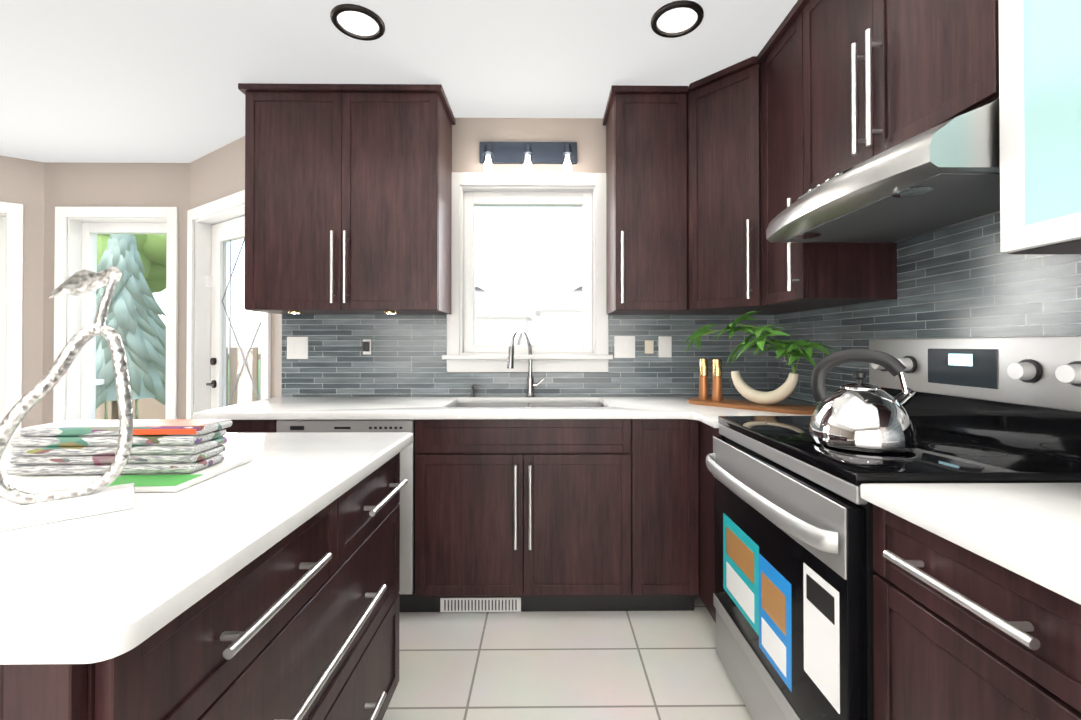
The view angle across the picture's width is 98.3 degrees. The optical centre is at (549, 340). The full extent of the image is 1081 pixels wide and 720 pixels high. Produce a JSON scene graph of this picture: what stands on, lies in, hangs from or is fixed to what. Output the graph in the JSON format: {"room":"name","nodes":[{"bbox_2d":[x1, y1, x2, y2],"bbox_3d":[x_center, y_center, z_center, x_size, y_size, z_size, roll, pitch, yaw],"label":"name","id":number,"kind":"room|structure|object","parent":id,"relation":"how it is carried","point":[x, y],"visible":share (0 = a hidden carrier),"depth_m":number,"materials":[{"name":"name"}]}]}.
{"room":"kitchen","nodes":[
{"label":"kitchen","id":0,"kind":"room"},
{"bbox_2d":[0,156,44,427],"bbox_3d":[-4.115,-0.018,3.025,1.410,2.500,0.160,0,-1,-36],"label":"wall","id":1,"kind":"structure","parent":0,"point":[21,181],"depth_m":3.27,"materials":[{"name":"beige paint"}]},
{"bbox_2d":[0,217,5,422],"bbox_3d":[-4.118,-0.048,3.073,0.777,1.636,0.073,0,-1,-37],"label":"window","id":2,"kind":"structure","parent":1,"relation":"in","point":[2,219],"depth_m":3.26,"materials":[{"name":"white plastic"}]},
{"bbox_2d":[42,162,189,423],"bbox_3d":[-3.024,-0.015,3.392,1.122,2.500,0.160,0,0,-1],"label":"wall","id":3,"kind":"structure","parent":0,"point":[116,184],"depth_m":3.32,"materials":[{"name":"beige paint"}]},
{"bbox_2d":[0,202,23,432],"bbox_3d":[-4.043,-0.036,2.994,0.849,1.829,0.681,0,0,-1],"label":"door frame","id":4,"kind":"structure","parent":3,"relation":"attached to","point":[13,212],"depth_m":3.21,"materials":[{"name":"white wood"}]},
{"bbox_2d":[53,207,103,422],"bbox_3d":[-3.066,-0.033,3.366,0.894,1.829,0.209,0,0,-1],"label":"window frame","id":5,"kind":"structure","parent":3,"relation":"attached to","point":[67,386],"depth_m":3.30,"materials":[{"name":"white wood"}]},
{"bbox_2d":[81,223,166,419],"bbox_3d":[-3.066,-0.045,3.431,0.686,1.636,0.060,0,0,-1],"label":"window","id":6,"kind":"structure","parent":3,"relation":"in","point":[91,231],"depth_m":3.42,"materials":[{"name":"white plastic"}]},
{"bbox_2d":[104,190,270,418],"bbox_3d":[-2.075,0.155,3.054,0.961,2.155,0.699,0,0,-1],"label":"door frame","id":7,"kind":"structure","parent":3,"relation":"attached to","point":[199,231],"depth_m":3.29,"materials":[{"name":"white wood"}]},
{"bbox_2d":[189,136,281,412],"bbox_3d":[-1.994,-0.018,3.047,1.248,2.500,0.160,0,-1,33],"label":"wall","id":8,"kind":"structure","parent":0,"point":[219,173],"depth_m":3.02,"materials":[{"name":"beige paint"}]},
{"bbox_2d":[206,216,261,408],"bbox_3d":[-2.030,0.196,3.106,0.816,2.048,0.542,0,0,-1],"label":"patio door","id":9,"kind":"structure","parent":8,"relation":"in","point":[225,232],"depth_m":3.28,"materials":[{"name":"glass"}]},
{"bbox_2d":[0,0,797,162],"bbox_3d":[-1.684,-1.323,0.006,6.400,0.060,7.450,0,0,-1],"label":"ceiling","id":10,"kind":"structure","parent":0,"point":[119,81],"depth_m":2.11,"materials":[{"name":"white paint"}]},
{"bbox_2d":[330,4,384,40],"bbox_3d":[-0.768,-1.271,1.874,0.203,0.012,0.203,0,-1,-40],"label":"recessed light","id":11,"kind":"object","parent":10,"relation":"in","point":[358,22],"depth_m":1.87,"materials":[{"name":"brown metal"}]},
{"bbox_2d":[651,0,703,37],"bbox_3d":[0.503,-1.271,1.855,0.203,0.012,0.203,0,0,-7],"label":"recessed light","id":12,"kind":"object","parent":10,"relation":"in","point":[679,18],"depth_m":1.85,"materials":[{"name":"brown metal"}]},
{"bbox_2d":[447,118,608,396],"bbox_3d":[-0.032,-0.021,2.737,2.960,2.500,0.160,0,0,-1],"label":"wall","id":13,"kind":"structure","parent":0,"point":[587,135],"depth_m":2.67,"materials":[{"name":"beige paint"}]},
{"bbox_2d":[238,83,455,314],"bbox_3d":[-1.029,-0.704,2.453,0.990,1.105,0.384,0,0,-1],"label":"upper cabinet","id":14,"kind":"object","parent":13,"relation":"attached to","point":[348,199],"visible":1,"depth_m":2.31,"materials":[{"name":"brown wood"}]},
{"bbox_2d":[288,311,301,313],"bbox_3d":[-1.288,-0.145,2.365,0.063,0.012,0.063,0,0,-10],"label":"spotlight","id":15,"kind":"object","parent":14,"relation":"attached to","point":[300,312],"depth_m":2.35,"materials":[{"name":"gold metal"}]},
{"bbox_2d":[384,311,396,313],"bbox_3d":[-0.808,-0.145,2.370,0.063,0.012,0.063,0,0,-10],"label":"spotlight","id":16,"kind":"object","parent":14,"relation":"attached to","point":[386,312],"depth_m":2.35,"materials":[{"name":"gold metal"}]},
{"bbox_2d":[442,172,612,371],"bbox_3d":[-0.127,-0.388,2.714,0.954,1.129,0.209,0,0,-1],"label":"window frame","id":17,"kind":"structure","parent":13,"relation":"attached to","point":[457,360],"depth_m":2.64,"materials":[{"name":"white wood"}]},
{"bbox_2d":[464,192,591,352],"bbox_3d":[-0.127,-0.401,2.750,0.746,0.936,0.060,0,0,-1],"label":"window","id":18,"kind":"structure","parent":13,"relation":"in","point":[472,200],"depth_m":2.72,"materials":[{"name":"white plastic"}]},
{"bbox_2d":[480,142,576,176],"bbox_3d":[-0.122,-1.019,2.602,0.549,0.210,0.120,0,0,-1],"label":"sconce","id":19,"kind":"object","parent":13,"relation":"attached to","point":[527,154],"visible":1,"depth_m":2.63,"materials":[{"name":"blue"}]},
{"bbox_2d":[603,85,687,314],"bbox_3d":[0.490,-0.703,2.468,0.378,1.105,0.384,0,0,-1],"label":"upper cabinet","id":20,"kind":"object","parent":13,"relation":"attached to","point":[646,200],"visible":1,"depth_m":2.32,"materials":[{"name":"brown wood"}]},
{"bbox_2d":[670,56,837,314],"bbox_3d":[0.983,-0.704,2.363,0.598,1.105,0.604,0,0,-1],"label":"upper cabinet","id":21,"kind":"object","parent":13,"relation":"attached to","point":[724,198],"visible":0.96,"depth_m":2.18,"materials":[{"name":"brown wood"}]},
{"bbox_2d":[382,596,752,719],"bbox_3d":[-1.684,1.237,-0.015,6.400,0.060,7.450,0,0,-1],"label":"floor","id":22,"kind":"structure","parent":0,"point":[601,665],"depth_m":1.75,"materials":[{"name":"tile"}]},
{"bbox_2d":[0,440,412,719],"bbox_3d":[-1.184,0.774,1.009,1.482,0.884,1.060,0,0,-1],"label":"kitchen island","id":23,"kind":"object","parent":22,"relation":"on","point":[264,584],"depth_m":0.84,"materials":[{"name":"brown wood"}]},
{"bbox_2d":[0,432,412,671],"bbox_3d":[-1.209,0.315,1.009,1.530,0.030,1.095,0,0,-1],"label":"island countertop","id":24,"kind":"structure","parent":23,"relation":"on","point":[73,592],"depth_m":0.68,"materials":[{"name":"white stone"}]},
{"bbox_2d":[0,267,133,531],"bbox_3d":[-0.853,0.082,0.791,0.227,0.433,0.086,0,-1,-42],"label":"sculpture","id":25,"kind":"object","parent":24,"relation":"on","point":[20,509],"visible":1,"depth_m":0.81,"materials":[{"name":"white metal"}]},
{"bbox_2d":[5,419,253,493],"bbox_3d":[-0.950,0.244,1.044,0.426,0.113,0.273,0,0,-1],"label":"magazines","id":26,"kind":"object","parent":24,"relation":"on","point":[171,455],"visible":1,"depth_m":1.01,"materials":[{"name":"multicoloured paper"}]},
{"bbox_2d":[226,432,276,432],"bbox_3d":[-1.358,0.784,2.323,0.331,0.884,0.608,0,0,-1],"label":"base cabinet","id":27,"kind":"object","parent":22,"relation":"on","point":[226,432],"depth_m":2.04,"materials":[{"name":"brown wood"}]},
{"bbox_2d":[277,428,456,611],"bbox_3d":[-0.894,0.784,2.328,0.692,0.884,0.608,0,0,-1],"label":"base cabinet","id":28,"kind":"object","parent":22,"relation":"on","point":[428,500],"depth_m":2.04,"materials":[{"name":"brown wood"}]},
{"bbox_2d":[276,419,415,593],"bbox_3d":[-0.893,0.727,2.313,0.590,0.767,0.580,0,0,-1],"label":"dishwasher","id":29,"kind":"object","parent":28,"relation":"in","point":[407,502],"depth_m":2.03,"materials":[{"name":"silver metal"}]},
{"bbox_2d":[440,597,520,611],"bbox_3d":[-0.312,1.189,2.109,0.362,0.062,0.010,0,0,-1],"label":"vent register","id":30,"kind":"object","parent":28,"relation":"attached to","point":[447,604],"depth_m":2.11,"materials":[{"name":"white plastic"}]},
{"bbox_2d":[601,428,704,610],"bbox_3d":[0.480,0.784,2.346,0.344,0.884,0.600,0,0,-1],"label":"base cabinet","id":31,"kind":"object","parent":22,"relation":"on","point":[653,485],"depth_m":2.05,"materials":[{"name":"brown wood"}]},
{"bbox_2d":[193,396,816,431],"bbox_3d":[-0.127,0.325,2.219,2.820,0.030,0.848,0,0,-1],"label":"countertop","id":32,"kind":"structure","parent":31,"relation":"on","point":[275,414],"depth_m":2.05,"materials":[{"name":"white stone"}]},
{"bbox_2d":[437,400,612,459],"bbox_3d":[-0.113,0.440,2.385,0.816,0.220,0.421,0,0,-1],"label":"sink","id":33,"kind":"object","parent":32,"relation":"in","point":[452,443],"depth_m":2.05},
{"bbox_2d":[507,328,543,395],"bbox_3d":[-0.128,0.120,2.518,0.192,0.384,0.251,0,0,-1],"label":"faucet","id":34,"kind":"object","parent":32,"relation":"on","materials":[{"name":"silver metal"}]},
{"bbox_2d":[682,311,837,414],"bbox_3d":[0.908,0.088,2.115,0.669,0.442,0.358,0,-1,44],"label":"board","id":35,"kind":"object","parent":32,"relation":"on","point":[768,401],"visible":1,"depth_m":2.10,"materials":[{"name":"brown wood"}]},
{"bbox_2d":[682,311,837,373],"bbox_3d":[0.912,0.016,2.127,0.602,0.297,0.503,0,0,-1],"label":"plant","id":36,"kind":"object","parent":35,"relation":"on","point":[760,340],"depth_m":2.06,"materials":[{"name":"green plant"}]},
{"bbox_2d":[731,371,798,404],"bbox_3d":[0.982,0.216,2.153,0.221,0.151,0.221,0,0,-1],"label":"vase","id":37,"kind":"object","parent":35,"relation":"on","point":[755,397],"depth_m":2.14,"materials":[{"name":"beige ceramic"}]},
{"bbox_2d":[705,428,722,622],"bbox_3d":[0.944,0.784,2.350,0.676,0.884,0.600,0,0,-1],"label":"base cabinet","id":38,"kind":"object","parent":22,"relation":"on","point":[709,432],"depth_m":1.93,"materials":[{"name":"brown wood"}]},
{"bbox_2d":[706,336,1080,719],"bbox_3d":[0.926,0.595,1.394,0.737,1.208,0.796,0,0,-1],"label":"stove","id":39,"kind":"object","parent":22,"relation":"on","point":[795,572],"visible":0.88,"depth_m":1.22,"materials":[{"name":"silver metal"}]},
{"bbox_2d":[809,349,916,453],"bbox_3d":[0.857,0.151,1.264,0.279,0.261,0.241,0,0,-1],"label":"kettle","id":40,"kind":"object","parent":39,"relation":"on","point":[858,415],"visible":1,"depth_m":1.20,"materials":[{"name":"silver metal"}]},
{"bbox_2d":[873,507,1075,719],"bbox_3d":[0.989,0.772,0.736,0.620,0.884,0.494,0,0,-1],"label":"base cabinet","id":41,"kind":"object","parent":22,"relation":"on","point":[976,601],"depth_m":0.78,"materials":[{"name":"brown wood"}]},
{"bbox_2d":[860,483,1080,610],"bbox_3d":[0.981,0.309,0.283,0.645,0.030,1.418,0,0,-1],"label":"countertop","id":42,"kind":"structure","parent":41,"relation":"on","point":[1029,531],"depth_m":0.79,"materials":[{"name":"white stone"}]},
{"bbox_2d":[1072,607,1080,719],"bbox_3d":[0.993,0.768,0.309,0.620,0.884,0.539,0,0,-1],"label":"base cabinet","id":43,"kind":"object","parent":22,"relation":"on","point":[1076,613],"depth_m":0.61,"materials":[{"name":"brown wood"}]},
{"bbox_3d":[1.400,-0.046,-0.419,0.160,2.500,6.500,0,0,-1],"label":"wall","id":44,"kind":"structure","parent":0,"visible":0},
{"bbox_2d":[282,314,773,396],"bbox_3d":[-0.116,0.071,2.651,2.790,0.485,0.007,0,0,-1],"label":"tile backsplash","id":45,"kind":"structure","parent":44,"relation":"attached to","point":[405,358],"depth_m":2.64,"materials":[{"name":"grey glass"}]},
{"bbox_2d":[287,337,307,358],"bbox_3d":[-1.421,0.039,2.629,0.118,0.125,0.009,0,0,-1],"label":"outlet","id":46,"kind":"object","parent":45,"relation":"attached to","point":[297,347],"depth_m":2.63,"materials":[{"name":"white plastic"}]},
{"bbox_2d":[363,339,370,353],"bbox_3d":[-1.031,0.033,2.623,0.045,0.085,0.030,0,0,-1],"label":"outlet","id":47,"kind":"object","parent":45,"relation":"attached to","point":[366,342],"depth_m":2.63,"materials":[{"name":"white plastic"}]},
{"bbox_2d":[614,336,634,357],"bbox_3d":[0.423,0.033,2.648,0.118,0.125,0.009,0,0,-1],"label":"outlet","id":48,"kind":"object","parent":45,"relation":"attached to","point":[624,346],"depth_m":2.65,"materials":[{"name":"white plastic"}]},
{"bbox_2d":[645,340,653,353],"bbox_3d":[0.562,0.034,2.651,0.050,0.075,0.006,0,0,-1],"label":"outlet","id":49,"kind":"object","parent":45,"relation":"attached to","point":[649,344],"depth_m":2.65,"materials":[{"name":"white plastic"}]},
{"bbox_2d":[658,336,671,357],"bbox_3d":[0.652,0.033,2.650,0.075,0.120,0.009,0,0,-1],"label":"outlet","id":50,"kind":"object","parent":45,"relation":"attached to","point":[664,342],"depth_m":2.65,"materials":[{"name":"white plastic"}]},
{"bbox_2d":[757,2,896,305],"bbox_3d":[1.091,-0.708,1.900,0.392,1.105,0.323,0,0,-1],"label":"upper cabinet","id":51,"kind":"object","parent":44,"relation":"attached to","point":[819,274],"visible":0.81,"depth_m":1.80,"materials":[{"name":"brown wood"}]},
{"bbox_2d":[797,0,998,193],"bbox_3d":[1.096,-0.894,1.368,0.392,0.741,0.741,0,0,-1],"label":"upper cabinet","id":52,"kind":"object","parent":44,"relation":"attached to","point":[880,76],"visible":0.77,"depth_m":1.32,"materials":[{"name":"brown wood"}]},
{"bbox_2d":[766,98,999,242],"bbox_3d":[1.025,-0.439,1.365,0.535,0.165,0.735,0,0,-1],"label":"range hood","id":53,"kind":"object","parent":52,"relation":"attached to","point":[944,175],"visible":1,"depth_m":1.19,"materials":[{"name":"silver metal"}]},
{"bbox_2d":[774,213,1080,461],"bbox_3d":[1.300,-0.121,1.136,0.008,0.845,3.070,0,0,-1],"label":"tile backsplash","id":54,"kind":"structure","parent":44,"relation":"attached to","point":[968,280],"depth_m":1.50,"materials":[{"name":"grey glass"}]},
{"bbox_2d":[999,0,1080,253],"bbox_3d":[1.115,-0.728,0.623,0.370,1.085,0.738,0,0,-1],"label":"upper cabinet","id":55,"kind":"object","parent":44,"relation":"attached to","point":[1040,112],"visible":1,"depth_m":0.91,"materials":[{"name":"white wood"}]},
{"label":"outside","id":56,"kind":"structure","parent":0,"visible":0},
{"bbox_2d":[106,354,259,419],"bbox_3d":[-10.406,1.967,41.820,100.000,0.150,76.100,0,0,-1],"label":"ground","id":57,"kind":"structure","parent":56,"point":[228,389],"depth_m":16.64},
{"bbox_2d":[96,234,166,419],"bbox_3d":[-5.858,-2.306,24.026,15.382,8.110,34.413,0,-1,30],"label":"conifers","id":58,"kind":"object","parent":57,"relation":"on","point":[126,321],"depth_m":7.67,"materials":[{"name":"teal plant"}]},
{"bbox_2d":[95,286,581,419],"bbox_3d":[-5.763,-0.676,17.726,32.800,4.750,24.820,0,0,-1],"label":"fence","id":59,"kind":"object","parent":57,"relation":"on","point":[565,298],"depth_m":21.99,"materials":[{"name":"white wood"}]}
]}

